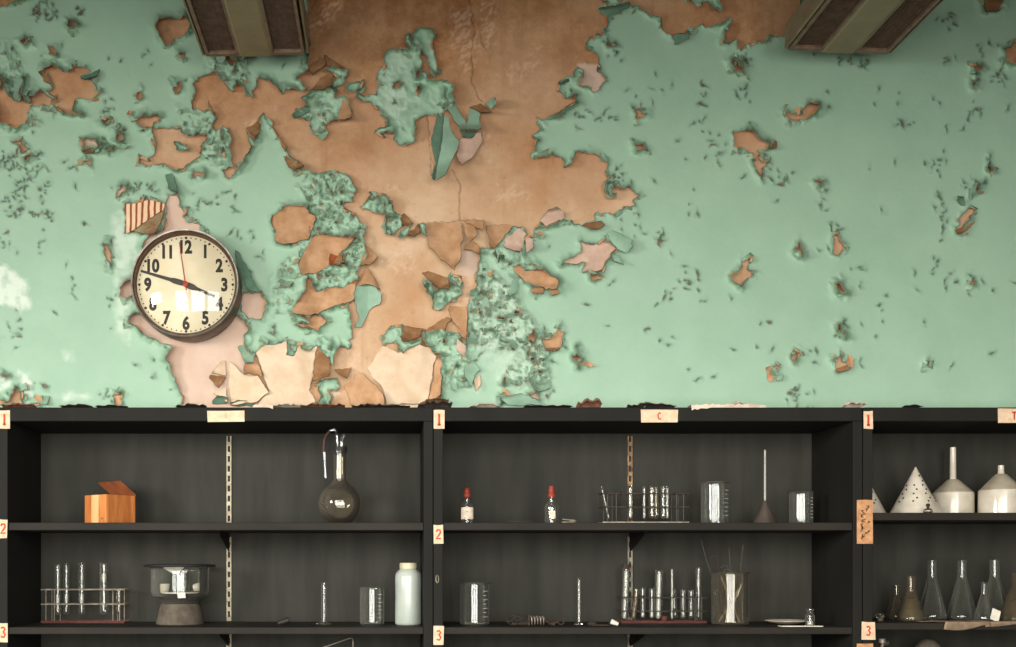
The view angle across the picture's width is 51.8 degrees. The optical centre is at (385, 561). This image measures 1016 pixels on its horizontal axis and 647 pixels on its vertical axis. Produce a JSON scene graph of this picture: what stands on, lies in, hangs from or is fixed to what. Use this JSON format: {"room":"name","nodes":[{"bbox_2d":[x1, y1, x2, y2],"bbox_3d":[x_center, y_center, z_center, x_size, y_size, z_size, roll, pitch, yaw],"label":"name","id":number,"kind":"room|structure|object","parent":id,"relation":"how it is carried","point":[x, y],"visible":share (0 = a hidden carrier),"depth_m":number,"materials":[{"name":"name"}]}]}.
{"room":"science classroom","nodes":[
{"label":"science classroom","id":0,"kind":"room"},
{"bbox_2d":[0,0,1015,407],"bbox_3d":[0.400,-0.275,3.323,7.200,3.750,0.234,0,0,0],"label":"wall","id":1,"kind":"structure","parent":0,"point":[464,203],"depth_m":3.32,"materials":[{"name":"paint"}]},
{"bbox_2d":[131,229,241,342],"bbox_3d":[-0.624,-0.866,3.244,0.336,0.336,0.145,0,0,0],"label":"wall clock","id":2,"kind":"object","parent":1,"relation":"attached to","point":[186,284],"visible":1,"depth_m":3.23,"materials":[{"name":"metal"}]},
{"bbox_3d":[0.400,-2.200,1.080,7.400,0.100,4.720,0,0,0],"label":"ceiling","id":3,"kind":"structure","parent":0,"visible":0},
{"bbox_2d":[183,0,308,56],"bbox_3d":[-0.401,-1.838,2.495,0.322,0.624,1.250,-1,0,0],"label":"ceiling light","id":4,"kind":"object","parent":3,"relation":"hanging from","point":[243,28],"visible":1,"depth_m":2.96,"materials":[{"name":"metal"}]},
{"bbox_2d":[785,0,943,53],"bbox_3d":[1.366,-1.835,2.495,0.326,0.608,1.250,0,0,0],"label":"ceiling light","id":5,"kind":"object","parent":3,"relation":"hanging from","point":[826,26],"visible":1,"depth_m":2.98,"materials":[{"name":"metal"}]},
{"bbox_3d":[0.400,1.650,1.080,7.400,0.100,4.720,0,0,0],"label":"floor","id":6,"kind":"structure","parent":0,"visible":0},
{"bbox_2d":[0,407,432,646],"bbox_3d":[-0.494,0.576,3.152,1.261,2.049,0.307,0,0,0],"label":"shelving unit","id":7,"kind":"object","parent":6,"relation":"on","point":[236,490],"visible":1,"depth_m":3.29,"materials":[{"name":"black paint"}]},
{"bbox_2d":[0,403,35,406],"bbox_3d":[-1.078,-0.458,3.033,0.103,0.016,0.054,0,0,0],"label":"chip","id":8,"kind":"object","parent":7,"relation":"on","point":[15,404],"visible":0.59,"depth_m":3.03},
{"bbox_2d":[60,404,92,406],"bbox_3d":[-0.905,-0.456,3.033,0.097,0.013,0.054,0,0,0],"label":"chip","id":9,"kind":"object","parent":7,"relation":"on","point":[67,405],"visible":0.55,"depth_m":3.03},
{"bbox_2d":[41,589,129,622],"bbox_3d":[-0.940,0.137,3.235,0.261,0.106,0.064,0,0,0],"label":"test tube rack","id":10,"kind":"object","parent":7,"relation":"on","point":[119,603],"visible":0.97,"depth_m":3.20,"materials":[{"name":"metal"}]},
{"bbox_2d":[54,564,60,614],"bbox_3d":[-1.022,0.086,3.218,0.022,0.159,0.022,0,0,0],"label":"test tube","id":11,"kind":"object","parent":10,"relation":"in","point":[57,598],"visible":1,"depth_m":3.21,"materials":[{"name":"clear glass"}]},
{"bbox_2d":[63,564,69,614],"bbox_3d":[-1.002,0.086,3.242,0.022,0.159,0.022,0,0,0],"label":"test tube","id":12,"kind":"object","parent":10,"relation":"in","point":[66,597],"visible":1,"depth_m":3.24,"materials":[{"name":"clear glass"}]},
{"bbox_2d":[78,563,84,614],"bbox_3d":[-0.950,0.084,3.230,0.022,0.162,0.022,0,0,0],"label":"test tube","id":13,"kind":"object","parent":10,"relation":"in","point":[81,596],"visible":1,"depth_m":3.23,"materials":[{"name":"clear glass"}]},
{"bbox_2d":[41,620,129,622],"bbox_3d":[-0.940,0.186,3.235,0.260,0.008,0.064,0,0,0],"label":"tray","id":14,"kind":"object","parent":10,"relation":"on","point":[48,621],"depth_m":3.20,"materials":[{"name":"metal"}]},
{"bbox_2d":[99,563,108,614],"bbox_3d":[-0.881,0.084,3.230,0.029,0.162,0.029,0,0,0],"label":"test tube","id":15,"kind":"object","parent":10,"relation":"in","point":[103,575],"visible":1,"depth_m":3.22,"materials":[{"name":"clear glass"}]},
{"bbox_2d":[116,588,121,614],"bbox_3d":[-0.834,0.123,3.230,0.021,0.084,0.021,0,0,0],"label":"test tube","id":16,"kind":"object","parent":10,"relation":"in","point":[116,588],"visible":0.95,"depth_m":3.23,"materials":[{"name":"clear glass"}]},
{"bbox_2d":[85,481,135,522],"bbox_3d":[-0.854,-0.182,3.157,0.146,0.134,0.112,0,0,38],"label":"wooden box","id":17,"kind":"object","parent":7,"relation":"on","point":[118,506],"visible":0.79,"depth_m":3.12,"materials":[{"name":"brown wood"}]},
{"bbox_2d":[96,404,127,406],"bbox_3d":[-0.801,-0.455,3.033,0.096,0.010,0.054,0,0,0],"label":"chip","id":18,"kind":"object","parent":7,"relation":"on","point":[108,405],"visible":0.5,"depth_m":3.03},
{"bbox_2d":[144,564,215,624],"bbox_3d":[-0.632,0.098,3.175,0.218,0.183,0.218,0,0,0],"label":"desiccator","id":19,"kind":"object","parent":7,"relation":"on","point":[170,613],"visible":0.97,"depth_m":3.12,"materials":[{"name":"clear glass"}]},
{"bbox_2d":[160,584,169,591],"bbox_3d":[-0.679,0.079,3.165,0.034,0.024,0.034,0,0,0],"label":"crucible","id":20,"kind":"object","parent":19,"relation":"on","point":[163,587],"visible":0.88,"depth_m":3.15,"materials":[{"name":"ceramic"}]},
{"bbox_2d":[163,567,183,573],"bbox_3d":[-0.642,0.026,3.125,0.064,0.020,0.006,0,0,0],"label":"funnel","id":21,"kind":"object","parent":19,"relation":"in","point":[175,570],"visible":1,"depth_m":3.12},
{"bbox_2d":[149,567,209,603],"bbox_3d":[-0.632,0.072,3.175,0.184,0.110,0.184,0,0,0],"label":"glass bowl","id":22,"kind":"object","parent":19,"relation":"on","point":[155,571],"depth_m":3.13,"materials":[{"name":"glass"}]},
{"bbox_2d":[172,574,189,591],"bbox_3d":[-0.632,0.064,3.187,0.055,0.054,0.055,0,0,0],"label":"glass","id":23,"kind":"object","parent":19,"relation":"on","point":[173,575],"visible":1,"depth_m":3.18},
{"bbox_2d":[177,593,185,597],"bbox_3d":[-0.610,0.100,3.082,0.024,0.017,0.004,0,0,-12],"label":"paper tag","id":24,"kind":"object","parent":19,"relation":"hanging from","point":[180,595],"visible":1,"depth_m":3.08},
{"bbox_2d":[193,582,199,590],"bbox_3d":[-0.574,0.074,3.167,0.034,0.030,0.029,0,0,1],"label":"crucible","id":25,"kind":"object","parent":19,"relation":"on","point":[196,587],"visible":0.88,"depth_m":3.16,"materials":[{"name":"ceramic"}]},
{"bbox_2d":[175,403,206,406],"bbox_3d":[-0.570,-0.457,3.033,0.091,0.015,0.054,0,0,0],"label":"chip","id":26,"kind":"object","parent":7,"relation":"on","point":[187,404],"visible":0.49,"depth_m":3.03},
{"bbox_2d":[253,404,272,408],"bbox_3d":[-0.358,-0.452,3.022,0.062,0.018,0.055,0,0,0],"label":"chip","id":27,"kind":"object","parent":7,"relation":"on","point":[262,405],"visible":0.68,"depth_m":3.00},
{"bbox_2d":[277,617,289,624],"bbox_3d":[-0.314,0.182,3.119,0.047,0.033,0.018,0,0,-3],"label":"stopper","id":28,"kind":"object","parent":7,"relation":"on","point":[285,620],"visible":0.81,"depth_m":3.11,"materials":[{"name":"black rubber"}]},
{"bbox_2d":[270,403,299,406],"bbox_3d":[-0.296,-0.457,3.033,0.089,0.014,0.054,0,0,0],"label":"chip","id":29,"kind":"object","parent":7,"relation":"on","point":[284,404],"visible":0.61,"depth_m":3.03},
{"bbox_2d":[300,402,344,406],"bbox_3d":[-0.185,-0.458,3.033,0.135,0.017,0.053,0,0,0],"label":"chip","id":30,"kind":"object","parent":7,"relation":"on","point":[312,404],"visible":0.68,"depth_m":3.03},
{"bbox_2d":[315,582,331,624],"bbox_3d":[-0.188,0.126,3.140,0.052,0.128,0.045,0,0,0],"label":"cylinder","id":31,"kind":"object","parent":7,"relation":"on","point":[320,582],"visible":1,"depth_m":3.14,"materials":[{"name":"clear glass"}]},
{"bbox_2d":[325,638,352,646],"bbox_3d":[-0.167,0.363,3.150,0.192,0.264,0.060,0,0,0],"label":"tube","id":32,"kind":"object","parent":7,"relation":"on","point":[347,638],"visible":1,"depth_m":3.15,"materials":[{"name":"glass"}]},
{"bbox_2d":[319,429,360,522],"bbox_3d":[-0.141,-0.261,3.160,0.131,0.292,0.131,0,0,0],"label":"flask","id":33,"kind":"object","parent":7,"relation":"on","point":[339,451],"visible":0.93,"depth_m":3.14,"materials":[{"name":"clear glass"}]},
{"bbox_2d":[359,587,386,624],"bbox_3d":[-0.043,0.133,3.140,0.080,0.114,0.080,0,0,41],"label":"beaker","id":34,"kind":"object","parent":7,"relation":"on","point":[381,598],"visible":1,"depth_m":3.12,"materials":[{"name":"clear glass"}]},
{"bbox_2d":[352,403,409,406],"bbox_3d":[-0.014,-0.457,3.033,0.173,0.014,0.054,0,0,0],"label":"chip","id":35,"kind":"object","parent":7,"relation":"on","point":[367,404],"visible":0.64,"depth_m":3.03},
{"bbox_2d":[395,563,421,624],"bbox_3d":[0.068,0.096,3.130,0.080,0.187,0.080,0,0,0],"label":"plastic bottle","id":36,"kind":"object","parent":7,"relation":"on","point":[408,579],"visible":1,"depth_m":3.10,"materials":[{"name":"plastic"}]},
{"bbox_2d":[418,399,452,407],"bbox_3d":[0.144,-0.463,3.033,0.103,0.027,0.053,0,0,0],"label":"chip","id":37,"kind":"object","parent":7,"relation":"on","point":[442,403],"visible":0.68,"depth_m":3.04,"materials":[{"name":"paint"}]},
{"bbox_2d":[433,407,872,646],"bbox_3d":[0.775,0.576,3.151,1.275,2.049,0.308,0,0,0],"label":"shelving unit","id":38,"kind":"object","parent":6,"relation":"on","point":[508,459],"depth_m":3.29,"materials":[{"name":"black paint"}]},
{"bbox_2d":[461,487,472,522],"bbox_3d":[0.244,-0.171,3.119,0.038,0.112,0.039,0,0,0],"label":"dropper bottle","id":39,"kind":"object","parent":38,"relation":"on","point":[466,512],"visible":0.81,"depth_m":3.11,"materials":[{"name":"clear glass"}]},
{"bbox_2d":[459,582,492,625],"bbox_3d":[0.271,0.126,3.120,0.103,0.128,0.096,0,0,0],"label":"beaker","id":40,"kind":"object","parent":38,"relation":"on","point":[462,584],"visible":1,"depth_m":3.10,"materials":[{"name":"clear glass"}]},
{"bbox_2d":[469,403,499,406],"bbox_3d":[0.289,-0.458,3.033,0.091,0.016,0.054,0,0,0],"label":"chip","id":41,"kind":"object","parent":38,"relation":"on","point":[478,404],"visible":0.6,"depth_m":3.03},
{"bbox_2d":[505,615,528,624],"bbox_3d":[0.393,0.174,3.100,0.068,0.031,0.043,0,0,0],"label":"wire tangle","id":42,"kind":"object","parent":38,"relation":"on","point":[514,622],"visible":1,"depth_m":3.09,"materials":[{"name":"metal"}]},
{"bbox_2d":[526,615,549,624],"bbox_3d":[0.455,0.174,3.097,0.073,0.031,0.030,0,0,0],"label":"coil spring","id":43,"kind":"object","parent":38,"relation":"on","point":[532,620],"visible":1,"depth_m":3.09,"materials":[{"name":"metal"}]},
{"bbox_2d":[524,405,572,406],"bbox_3d":[0.474,-0.455,3.033,0.140,0.010,0.054,0,0,0],"label":"chip","id":44,"kind":"object","parent":38,"relation":"on","point":[525,405],"visible":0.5,"depth_m":3.03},
{"bbox_2d":[545,484,557,522],"bbox_3d":[0.499,-0.174,3.119,0.040,0.119,0.042,0,0,0],"label":"dropper bottle","id":45,"kind":"object","parent":38,"relation":"on","point":[551,491],"visible":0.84,"depth_m":3.11,"materials":[{"name":"clear glass"}]},
{"bbox_2d":[548,618,564,624],"bbox_3d":[0.511,0.178,3.101,0.050,0.023,0.012,0,0,0],"label":"clamp","id":46,"kind":"object","parent":38,"relation":"on","point":[557,621],"visible":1,"depth_m":3.10,"materials":[{"name":"metal"}]},
{"bbox_2d":[562,519,576,522],"bbox_3d":[0.537,-0.121,3.030,0.044,0.012,0.012,0,0,0],"label":"clip","id":47,"kind":"object","parent":38,"relation":"on","point":[570,520],"visible":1,"depth_m":3.03,"materials":[{"name":"metal"}]},
{"bbox_2d":[574,577,583,624],"bbox_3d":[0.586,0.118,3.140,0.030,0.143,0.026,0,0,0],"label":"cylinder","id":48,"kind":"object","parent":38,"relation":"on","point":[578,582],"visible":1,"depth_m":3.14,"materials":[{"name":"clear glass"}]},
{"bbox_2d":[576,398,601,406],"bbox_3d":[0.595,-0.465,3.033,0.073,0.030,0.053,0,0,0],"label":"chip","id":49,"kind":"object","parent":38,"relation":"on","point":[596,402],"visible":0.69,"depth_m":3.04,"materials":[{"name":"paint"}]},
{"bbox_2d":[593,624,609,625],"bbox_3d":[0.638,0.187,3.061,0.051,0.005,0.009,0,0,2],"label":"stick","id":50,"kind":"object","parent":38,"relation":"on","point":[593,624],"visible":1,"depth_m":3.06,"materials":[{"name":"wood"}]},
{"bbox_2d":[610,619,618,625],"bbox_3d":[0.680,0.180,3.079,0.025,0.020,0.016,0,0,8],"label":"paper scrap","id":51,"kind":"object","parent":38,"relation":"on","point":[613,622],"visible":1,"depth_m":3.08,"materials":[{"name":"paper"}]},
{"bbox_2d":[598,493,688,522],"bbox_3d":[0.789,-0.163,3.170,0.263,0.096,0.064,0,0,0],"label":"test tube rack","id":52,"kind":"object","parent":38,"relation":"on","point":[603,507],"visible":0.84,"depth_m":3.14,"materials":[{"name":"metal"}]},
{"bbox_2d":[600,487,609,518],"bbox_3d":[0.672,-0.182,3.170,0.030,0.099,0.009,0,0,-2],"label":"test tube","id":53,"kind":"object","parent":52,"relation":"in","point":[602,491],"visible":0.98,"depth_m":3.17,"materials":[{"name":"clear glass"}]},
{"bbox_2d":[628,486,632,518],"bbox_3d":[0.750,-0.183,3.170,0.018,0.101,0.018,0,0,0],"label":"test tube","id":54,"kind":"object","parent":52,"relation":"in","point":[630,496],"visible":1,"depth_m":3.17,"materials":[{"name":"clear glass"}]},
{"bbox_2d":[598,522,688,522],"bbox_3d":[0.789,-0.119,3.170,0.262,0.008,0.064,0,0,0],"label":"tray","id":55,"kind":"object","parent":52,"relation":"on","point":[598,522],"depth_m":3.14,"materials":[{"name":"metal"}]},
{"bbox_2d":[642,487,645,518],"bbox_3d":[0.794,-0.182,3.180,0.012,0.100,0.012,0,0,0],"label":"test tube","id":56,"kind":"object","parent":52,"relation":"in","point":[643,490],"visible":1,"depth_m":3.18,"materials":[{"name":"clear glass"}]},
{"bbox_2d":[648,486,655,518],"bbox_3d":[0.812,-0.182,3.158,0.022,0.100,0.022,0,0,0],"label":"test tube","id":57,"kind":"object","parent":52,"relation":"in","point":[648,486],"visible":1,"depth_m":3.15,"materials":[{"name":"clear glass"}]},
{"bbox_2d":[652,486,658,518],"bbox_3d":[0.831,-0.182,3.184,0.022,0.100,0.022,0,0,0],"label":"test tube","id":58,"kind":"object","parent":52,"relation":"in","point":[656,486],"visible":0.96,"depth_m":3.18,"materials":[{"name":"clear glass"}]},
{"bbox_2d":[660,486,665,518],"bbox_3d":[0.848,-0.182,3.160,0.017,0.100,0.017,0,0,0],"label":"test tube","id":59,"kind":"object","parent":52,"relation":"in","point":[660,486],"visible":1,"depth_m":3.16,"materials":[{"name":"clear glass"}]},
{"bbox_2d":[666,486,668,518],"bbox_3d":[0.862,-0.182,3.170,0.012,0.100,0.012,0,0,0],"label":"test tube","id":60,"kind":"object","parent":52,"relation":"in","point":[667,490],"visible":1,"depth_m":3.17,"materials":[{"name":"clear glass"}]},
{"bbox_2d":[627,402,676,406],"bbox_3d":[0.777,-0.459,3.033,0.144,0.018,0.054,0,0,0],"label":"chip","id":61,"kind":"object","parent":38,"relation":"on","point":[646,404],"visible":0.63,"depth_m":3.03,"materials":[{"name":"paint"}]},
{"bbox_2d":[617,596,706,622],"bbox_3d":[0.859,0.149,3.225,0.266,0.081,0.064,0,0,0],"label":"test tube rack","id":62,"kind":"object","parent":38,"relation":"on","point":[630,597],"visible":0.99,"depth_m":3.19,"materials":[{"name":"metal"}]},
{"bbox_2d":[621,564,630,619],"bbox_3d":[0.749,0.093,3.230,0.030,0.175,0.026,0,0,-9],"label":"test tube","id":63,"kind":"object","parent":62,"relation":"in","point":[625,575],"visible":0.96,"depth_m":3.23,"materials":[{"name":"clear glass"}]},
{"bbox_2d":[631,588,639,618],"bbox_3d":[0.779,0.129,3.230,0.028,0.098,0.020,0,0,8],"label":"test tube","id":64,"kind":"object","parent":62,"relation":"in","point":[634,595],"visible":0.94,"depth_m":3.23,"materials":[{"name":"clear glass"}]},
{"bbox_2d":[640,588,645,618],"bbox_3d":[0.804,0.129,3.240,0.019,0.097,0.019,0,0,0],"label":"test tube","id":65,"kind":"object","parent":62,"relation":"in","point":[642,614],"visible":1,"depth_m":3.24,"materials":[{"name":"clear glass"}]},
{"bbox_2d":[649,588,654,618],"bbox_3d":[0.828,0.129,3.220,0.019,0.097,0.019,0,0,0],"label":"test tube","id":66,"kind":"object","parent":62,"relation":"in","point":[652,614],"visible":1,"depth_m":3.22,"materials":[{"name":"clear glass"}]},
{"bbox_2d":[654,570,663,619],"bbox_3d":[0.852,0.103,3.230,0.028,0.156,0.028,1,0,0],"label":"test tube","id":67,"kind":"object","parent":62,"relation":"in","point":[659,592],"visible":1,"depth_m":3.23,"materials":[{"name":"clear glass"}]},
{"bbox_2d":[617,620,706,622],"bbox_3d":[0.859,0.186,3.225,0.265,0.008,0.064,0,0,0],"label":"tray","id":68,"kind":"object","parent":62,"relation":"on","point":[620,621],"depth_m":3.19,"materials":[{"name":"metal"}]},
{"bbox_2d":[661,616,667,620],"bbox_3d":[0.865,0.177,3.212,0.023,0.019,0.023,0,0,0],"label":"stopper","id":69,"kind":"object","parent":62,"relation":"in","point":[663,618],"visible":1,"depth_m":3.20,"materials":[{"name":"rubber"}]},
{"bbox_2d":[670,569,673,619],"bbox_3d":[0.893,0.101,3.230,0.011,0.159,0.011,0,0,0],"label":"test tube","id":70,"kind":"object","parent":62,"relation":"in","point":[671,571],"visible":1,"depth_m":3.23,"materials":[{"name":"clear glass"}]},
{"bbox_2d":[680,590,685,618],"bbox_3d":[0.928,0.133,3.230,0.018,0.091,0.018,0,0,0],"label":"test tube","id":71,"kind":"object","parent":62,"relation":"in","point":[680,590],"visible":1,"depth_m":3.23,"materials":[{"name":"clear glass"}]},
{"bbox_2d":[688,590,693,618],"bbox_3d":[0.953,0.133,3.230,0.018,0.091,0.018,0,0,0],"label":"test tube","id":72,"kind":"object","parent":62,"relation":"in","point":[688,590],"visible":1,"depth_m":3.23,"materials":[{"name":"clear glass"}]},
{"bbox_2d":[695,568,701,619],"bbox_3d":[0.976,0.100,3.230,0.020,0.162,0.020,0,0,0],"label":"test tube","id":73,"kind":"object","parent":62,"relation":"in","point":[698,581],"visible":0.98,"depth_m":3.23,"materials":[{"name":"clear glass"}]},
{"bbox_2d":[700,481,730,522],"bbox_3d":[1.001,-0.179,3.150,0.087,0.128,0.087,0,0,41],"label":"beaker","id":74,"kind":"object","parent":38,"relation":"on","point":[725,483],"visible":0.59,"depth_m":3.13,"materials":[{"name":"clear glass"}]},
{"bbox_2d":[688,403,765,409],"bbox_3d":[0.994,-0.451,3.022,0.222,0.024,0.056,0,0,0],"label":"chip","id":75,"kind":"object","parent":38,"relation":"on","point":[738,405],"visible":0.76,"depth_m":3.00,"materials":[{"name":"paint"}]},
{"bbox_2d":[711,572,750,625],"bbox_3d":[1.045,0.110,3.130,0.126,0.160,0.119,0,0,0],"label":"beaker","id":76,"kind":"object","parent":38,"relation":"on","point":[713,574],"visible":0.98,"depth_m":3.11,"materials":[{"name":"clear glass"}]},
{"bbox_2d":[701,540,721,619],"bbox_3d":[0.995,0.058,3.158,0.066,0.250,0.002,0,0,0],"label":"wire","id":77,"kind":"object","parent":76,"relation":"in","point":[701,540],"visible":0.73,"depth_m":3.16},
{"bbox_2d":[711,555,723,620],"bbox_3d":[0.999,0.081,3.115,0.041,0.205,0.002,0,0,0],"label":"wire","id":78,"kind":"object","parent":76,"relation":"in","point":[713,555],"visible":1,"depth_m":3.11,"materials":[{"name":"metal"}]},
{"bbox_2d":[722,569,729,622],"bbox_3d":[1.018,0.102,3.097,0.024,0.162,0.002,0,0,0],"label":"wire","id":79,"kind":"object","parent":76,"relation":"in","point":[725,569],"visible":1,"depth_m":3.10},
{"bbox_2d":[718,583,741,622],"bbox_3d":[1.048,0.125,3.147,0.076,0.119,0.005,0,0,0],"label":"wooden stick","id":80,"kind":"object","parent":76,"relation":"in","point":[741,583],"visible":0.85,"depth_m":3.15,"materials":[{"name":"brown wood"}]},
{"bbox_2d":[721,577,739,622],"bbox_3d":[1.042,0.114,3.130,0.061,0.140,0.005,0,0,0],"label":"wooden stick","id":81,"kind":"object","parent":76,"relation":"in","point":[721,577],"visible":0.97,"depth_m":3.13,"materials":[{"name":"brown wood"}]},
{"bbox_2d":[721,565,740,621],"bbox_3d":[1.046,0.096,3.135,0.062,0.174,0.002,0,0,0],"label":"wire","id":82,"kind":"object","parent":76,"relation":"in","point":[723,565],"visible":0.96,"depth_m":3.13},
{"bbox_2d":[729,549,733,621],"bbox_3d":[1.043,0.070,3.120,0.017,0.226,0.002,0,0,0],"label":"wire","id":83,"kind":"object","parent":76,"relation":"in","point":[729,549],"visible":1,"depth_m":3.12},
{"bbox_2d":[734,548,742,618],"bbox_3d":[1.079,0.066,3.163,0.031,0.235,0.002,0,0,0],"label":"wire","id":84,"kind":"object","parent":76,"relation":"in","point":[742,548],"visible":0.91,"depth_m":3.16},
{"bbox_2d":[734,567,747,621],"bbox_3d":[1.079,0.099,3.141,0.044,0.168,0.002,0,0,0],"label":"wire","id":85,"kind":"object","parent":76,"relation":"in","point":[743,567],"visible":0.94,"depth_m":3.14,"materials":[{"name":"metal"}]},
{"bbox_2d":[753,450,777,522],"bbox_3d":[1.151,-0.228,3.140,0.074,0.226,0.074,0,0,0],"label":"funnel","id":86,"kind":"object","parent":38,"relation":"on","point":[764,515],"visible":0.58,"depth_m":3.13,"materials":[{"name":"clear glass"}]},
{"bbox_2d":[765,619,807,624],"bbox_3d":[1.211,0.183,3.130,0.124,0.014,0.124,0,0,0],"label":"dish","id":87,"kind":"object","parent":38,"relation":"on","point":[777,621],"visible":1,"depth_m":3.11,"materials":[{"name":"ceramic"}]},
{"bbox_2d":[787,491,813,522],"bbox_3d":[1.264,-0.164,3.150,0.074,0.099,0.074,0,0,41],"label":"beaker","id":88,"kind":"object","parent":38,"relation":"on","point":[809,492],"visible":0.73,"depth_m":3.14,"materials":[{"name":"clear glass"}]},
{"bbox_2d":[805,609,814,624],"bbox_3d":[1.261,0.164,3.075,0.027,0.050,0.027,0,0,0],"label":"vial","id":89,"kind":"object","parent":38,"relation":"on","point":[807,610],"visible":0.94,"depth_m":3.07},
{"bbox_2d":[843,401,866,407],"bbox_3d":[1.371,-0.460,3.033,0.065,0.021,0.054,0,0,0],"label":"chip","id":90,"kind":"object","parent":38,"relation":"on","point":[848,403],"visible":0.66,"depth_m":3.03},
{"bbox_2d":[857,407,1015,646],"bbox_3d":[2.003,0.576,3.152,1.275,2.049,0.307,0,0,0],"label":"shelving unit","id":91,"kind":"object","parent":6,"relation":"on","point":[896,441],"visible":0.67,"depth_m":3.29,"materials":[{"name":"black paint"}]},
{"bbox_2d":[872,487,885,512],"bbox_3d":[1.483,-0.213,3.215,0.137,0.140,0.137,0,0,0],"label":"cone","id":92,"kind":"object","parent":91,"relation":"on","point":[877,505],"visible":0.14,"depth_m":3.17,"materials":[{"name":"ceramic"}]},
{"bbox_2d":[875,613,884,621],"bbox_3d":[1.462,0.164,3.060,0.026,0.026,0.026,0,0,0],"label":"stopper","id":93,"kind":"object","parent":91,"relation":"on","point":[878,618],"visible":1,"depth_m":3.06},
{"bbox_2d":[878,638,888,646],"bbox_3d":[1.497,0.356,3.120,0.100,0.251,0.100,0,0,0],"label":"metal stand","id":94,"kind":"object","parent":91,"relation":"on","point":[882,641],"visible":1,"depth_m":3.12,"materials":[{"name":"metal"}]},
{"bbox_2d":[885,585,901,619],"bbox_3d":[1.575,0.124,3.190,0.062,0.106,0.062,0,0,0],"label":"flask","id":95,"kind":"object","parent":91,"relation":"on","point":[892,598],"visible":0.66,"depth_m":3.19,"materials":[{"name":"clear glass"}]},
{"bbox_2d":[896,576,924,621],"bbox_3d":[1.573,0.110,3.100,0.078,0.134,0.078,0,0,0],"label":"flask","id":96,"kind":"object","parent":91,"relation":"on","point":[910,610],"visible":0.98,"depth_m":3.08,"materials":[{"name":"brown glass"}]},
{"bbox_2d":[903,404,922,406],"bbox_3d":[1.541,-0.455,3.033,0.052,0.011,0.053,0,0,0],"label":"chip","id":97,"kind":"object","parent":91,"relation":"on","point":[912,405],"visible":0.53,"depth_m":3.02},
{"bbox_2d":[890,467,941,512],"bbox_3d":[1.603,-0.216,3.130,0.145,0.144,0.145,0,0,0],"label":"cone","id":98,"kind":"object","parent":91,"relation":"on","point":[915,494],"visible":0.82,"depth_m":3.10,"materials":[{"name":"ceramic"}]},
{"bbox_2d":[915,639,940,646],"bbox_3d":[1.656,0.358,3.160,0.104,0.248,0.104,0,0,0],"label":"stone bowl","id":99,"kind":"object","parent":91,"relation":"on","point":[926,642],"visible":1,"depth_m":3.14,"materials":[{"name":"stone"}]},
{"bbox_2d":[923,503,932,512],"bbox_3d":[1.583,-0.158,3.020,0.026,0.028,0.026,0,0,0],"label":"stopper","id":100,"kind":"object","parent":91,"relation":"on","point":[927,510],"visible":1,"depth_m":3.01,"materials":[{"name":"glass"}]},
{"bbox_2d":[920,560,946,619],"bbox_3d":[1.685,0.086,3.190,0.083,0.182,0.083,0,0,0],"label":"flask","id":101,"kind":"object","parent":91,"relation":"on","point":[943,611],"visible":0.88,"depth_m":3.18,"materials":[{"name":"clear glass"}]},
{"bbox_2d":[932,447,974,512],"bbox_3d":[1.763,-0.250,3.215,0.118,0.213,0.118,0,0,0],"label":"funnel","id":102,"kind":"object","parent":91,"relation":"on","point":[953,496],"visible":0.77,"depth_m":3.17,"materials":[{"name":"ceramic"}]},
{"bbox_2d":[932,492,974,512],"bbox_3d":[1.763,-0.179,3.215,0.118,0.071,0.118,0,0,0],"label":"cup","id":103,"kind":"object","parent":102,"relation":"on","point":[948,502],"depth_m":3.16,"materials":[{"name":"ceramic"}]},
{"bbox_2d":[932,620,990,629],"bbox_3d":[1.685,0.185,3.037,0.140,0.027,0.083,0,0,0],"label":"paper sheet","id":104,"kind":"object","parent":91,"relation":"on","point":[960,624],"visible":1,"depth_m":3.00,"materials":[{"name":"paper"}]},
{"bbox_2d":[947,560,977,619],"bbox_3d":[1.777,0.086,3.190,0.086,0.182,0.086,0,0,0],"label":"flask","id":105,"kind":"object","parent":91,"relation":"on","point":[951,605],"visible":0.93,"depth_m":3.18,"materials":[{"name":"clear glass"}]},
{"bbox_2d":[974,582,993,620],"bbox_3d":[1.781,0.119,3.080,0.054,0.116,0.054,0,0,0],"label":"flask","id":106,"kind":"object","parent":91,"relation":"on","point":[979,602],"visible":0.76,"depth_m":3.08,"materials":[{"name":"clear glass"}]},
{"bbox_2d":[978,560,1005,619],"bbox_3d":[1.877,0.085,3.190,0.086,0.183,0.086,0,0,0],"label":"flask","id":107,"kind":"object","parent":91,"relation":"on","point":[984,602],"visible":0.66,"depth_m":3.19,"materials":[{"name":"clear glass"}]},
{"bbox_2d":[990,608,1000,620],"bbox_3d":[1.786,0.156,3.030,0.038,0.042,0.012,0,0,0],"label":"paper tag","id":108,"kind":"object","parent":91,"relation":"on","point":[995,615],"visible":1,"depth_m":3.03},
{"bbox_2d":[976,620,1015,626],"bbox_3d":[1.810,0.180,3.034,0.147,0.017,0.077,0,0,0],"label":"paper sheet","id":109,"kind":"object","parent":91,"relation":"on","point":[1002,622],"visible":0.95,"depth_m":3.00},
{"bbox_2d":[977,465,1015,512],"bbox_3d":[1.874,-0.219,3.150,0.125,0.151,0.125,0,0,0],"label":"funnel","id":110,"kind":"object","parent":91,"relation":"on","point":[998,495],"visible":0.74,"depth_m":3.11,"materials":[{"name":"ceramic"}]},
{"bbox_2d":[977,489,1015,512],"bbox_3d":[1.874,-0.181,3.150,0.125,0.074,0.125,0,0,0],"label":"cup","id":111,"kind":"object","parent":110,"relation":"on","point":[989,500],"depth_m":3.10,"materials":[{"name":"ceramic"}]},
{"bbox_2d":[999,573,1015,620],"bbox_3d":[1.895,0.105,3.100,0.108,0.144,0.108,0,0,0],"label":"flask","id":112,"kind":"object","parent":91,"relation":"on","point":[1008,610],"visible":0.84,"depth_m":3.09,"materials":[{"name":"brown glass"}]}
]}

